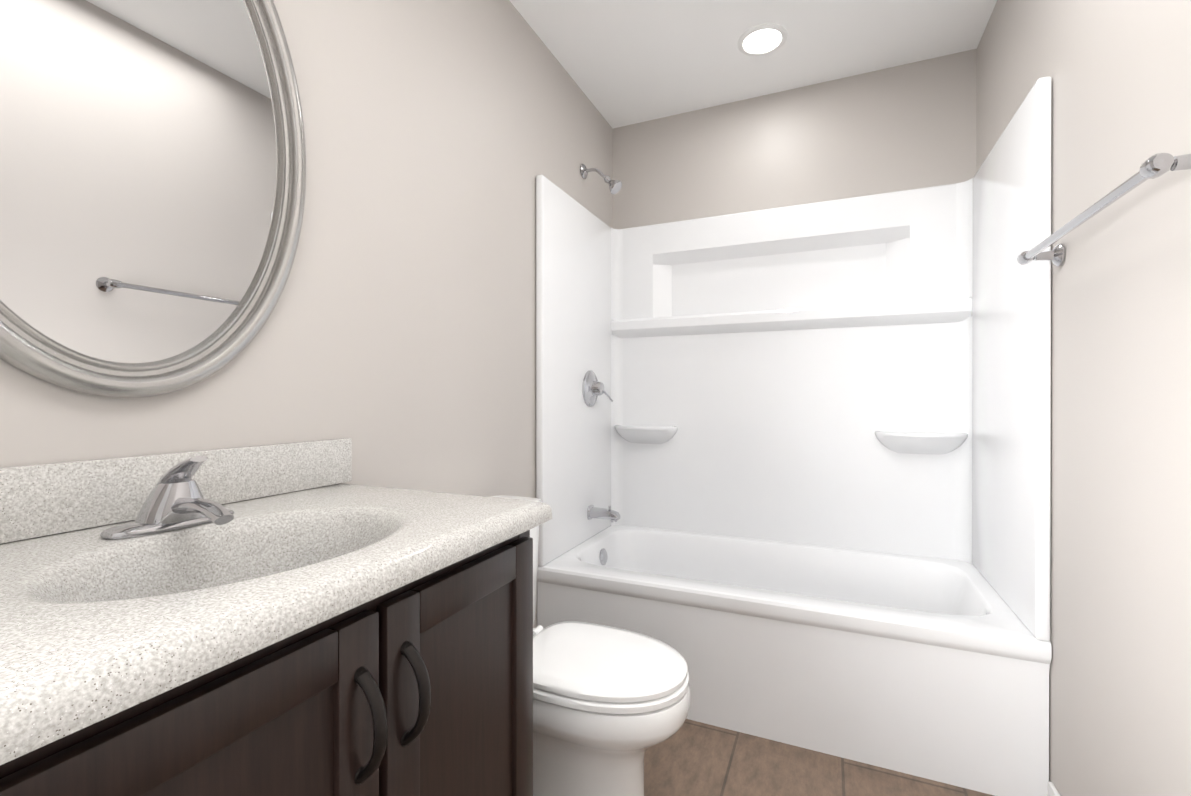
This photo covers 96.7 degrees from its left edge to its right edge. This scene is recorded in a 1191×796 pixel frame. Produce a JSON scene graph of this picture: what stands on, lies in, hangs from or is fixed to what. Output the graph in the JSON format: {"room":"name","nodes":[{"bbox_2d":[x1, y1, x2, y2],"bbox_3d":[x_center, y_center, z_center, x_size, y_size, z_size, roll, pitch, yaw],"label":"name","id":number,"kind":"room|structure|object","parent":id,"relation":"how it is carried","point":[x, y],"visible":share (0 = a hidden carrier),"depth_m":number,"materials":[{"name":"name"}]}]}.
{"room":"bathroom","nodes":[
{"label":"bathroom","id":0,"kind":"room"},
{"bbox_2d":[0,0,612,627],"bbox_3d":[-0.558,-0.149,1.377,0.100,2.460,3.180,0,0,24],"label":"wall","id":1,"kind":"structure","parent":0,"point":[394,338],"depth_m":1.38,"materials":[{"name":"beige paint"}]},
{"bbox_2d":[0,0,305,397],"bbox_3d":[-0.717,-0.457,0.821,0.051,0.915,0.592,0,0,24],"label":"mirror","id":2,"kind":"object","parent":1,"relation":"attached to","point":[152,175],"visible":1,"depth_m":0.84,"materials":[{"name":"silver metal"}]},
{"bbox_2d":[580,164,621,193],"bbox_3d":[0.029,-0.977,2.350,0.183,0.154,0.066,0,0,24],"label":"shower head","id":3,"kind":"object","parent":1,"relation":"attached to","point":[615,186],"visible":1,"depth_m":2.34},
{"bbox_2d":[509,0,996,127],"bbox_3d":[0.197,-1.428,1.041,1.750,0.100,3.180,0,0,24],"label":"ceiling","id":4,"kind":"structure","parent":0,"point":[625,62],"depth_m":2.06,"materials":[{"name":"white paint"}]},
{"bbox_2d":[738,23,787,55],"bbox_3d":[0.643,-1.376,2.041,0.184,0.008,0.184,0,0,24],"label":"recessed light","id":5,"kind":"object","parent":4,"relation":"in","point":[762,39],"visible":1,"depth_m":2.03,"materials":[{"name":"white plastic"}]},
{"bbox_2d":[613,49,976,228],"bbox_3d":[0.818,-0.152,2.454,1.550,2.460,0.100,0,0,24],"label":"wall","id":6,"kind":"structure","parent":0,"point":[910,126],"depth_m":2.34,"materials":[{"name":"beige paint"}]},
{"bbox_2d":[644,719,993,795],"bbox_3d":[0.197,1.132,1.048,1.750,0.100,3.180,0,0,24],"label":"floor","id":7,"kind":"structure","parent":0,"point":[691,758],"depth_m":1.53,"materials":[{"name":"tile"}]},
{"bbox_2d":[0,438,551,795],"bbox_3d":[-0.483,0.588,0.729,0.555,0.990,0.818,0,0,24],"label":"bathroom vanity","id":8,"kind":"object","parent":7,"relation":"on","point":[306,621],"visible":1,"depth_m":0.65,"materials":[{"name":"brown wood"}]},
{"bbox_2d":[100,456,233,539],"bbox_3d":[-0.591,0.138,0.776,0.157,0.107,0.168,0,0,24],"label":"faucet","id":9,"kind":"object","parent":8,"relation":"on","point":[175,499],"visible":1,"depth_m":0.76,"materials":[{"name":"silver metal"}]},
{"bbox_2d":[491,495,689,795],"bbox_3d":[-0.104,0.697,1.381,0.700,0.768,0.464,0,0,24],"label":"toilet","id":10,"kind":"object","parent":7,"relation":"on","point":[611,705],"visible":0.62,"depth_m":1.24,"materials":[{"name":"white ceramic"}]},
{"bbox_2d":[536,77,1051,795],"bbox_3d":[0.638,0.119,2.046,1.544,1.920,0.787,0,0,24],"label":"bathtub surround","id":11,"kind":"object","parent":7,"relation":"on","point":[806,453],"visible":0.92,"depth_m":2.11,"materials":[{"name":"white plastic"}]},
{"bbox_2d":[582,370,612,406],"bbox_3d":[0.013,-0.042,2.369,0.074,0.164,0.179,0,0,24],"label":"shower valve","id":12,"kind":"object","parent":11,"relation":"attached to","point":[592,388],"visible":1,"depth_m":2.34,"materials":[{"name":"silver metal"}]},
{"bbox_2d":[587,505,619,521],"bbox_3d":[0.041,0.512,2.350,0.141,0.070,0.062,0,0,24],"label":"tub spout","id":13,"kind":"object","parent":11,"relation":"attached to","point":[603,513],"visible":1,"depth_m":2.33,"materials":[{"name":"silver metal"}]},
{"bbox_2d":[976,0,1190,795],"bbox_3d":[0.952,-0.147,0.712,0.100,2.460,3.180,0,0,24],"label":"wall","id":14,"kind":"structure","parent":0,"point":[1118,72],"depth_m":1.08,"materials":[{"name":"beige paint"}]},
{"bbox_2d":[1048,782,1059,795],"bbox_3d":[0.741,1.041,0.375,0.012,0.085,2.188,0,0,24],"label":"baseboard","id":15,"kind":"structure","parent":14,"relation":"attached to","point":[1052,790],"depth_m":1.35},
{"bbox_2d":[1017,153,1190,265],"bbox_3d":[1.008,-0.358,1.075,0.085,0.056,0.646,0,0,24],"label":"towel rail","id":16,"kind":"object","parent":14,"relation":"attached to","point":[1157,165],"visible":1,"depth_m":0.95,"materials":[{"name":"silver metal"}]}
]}

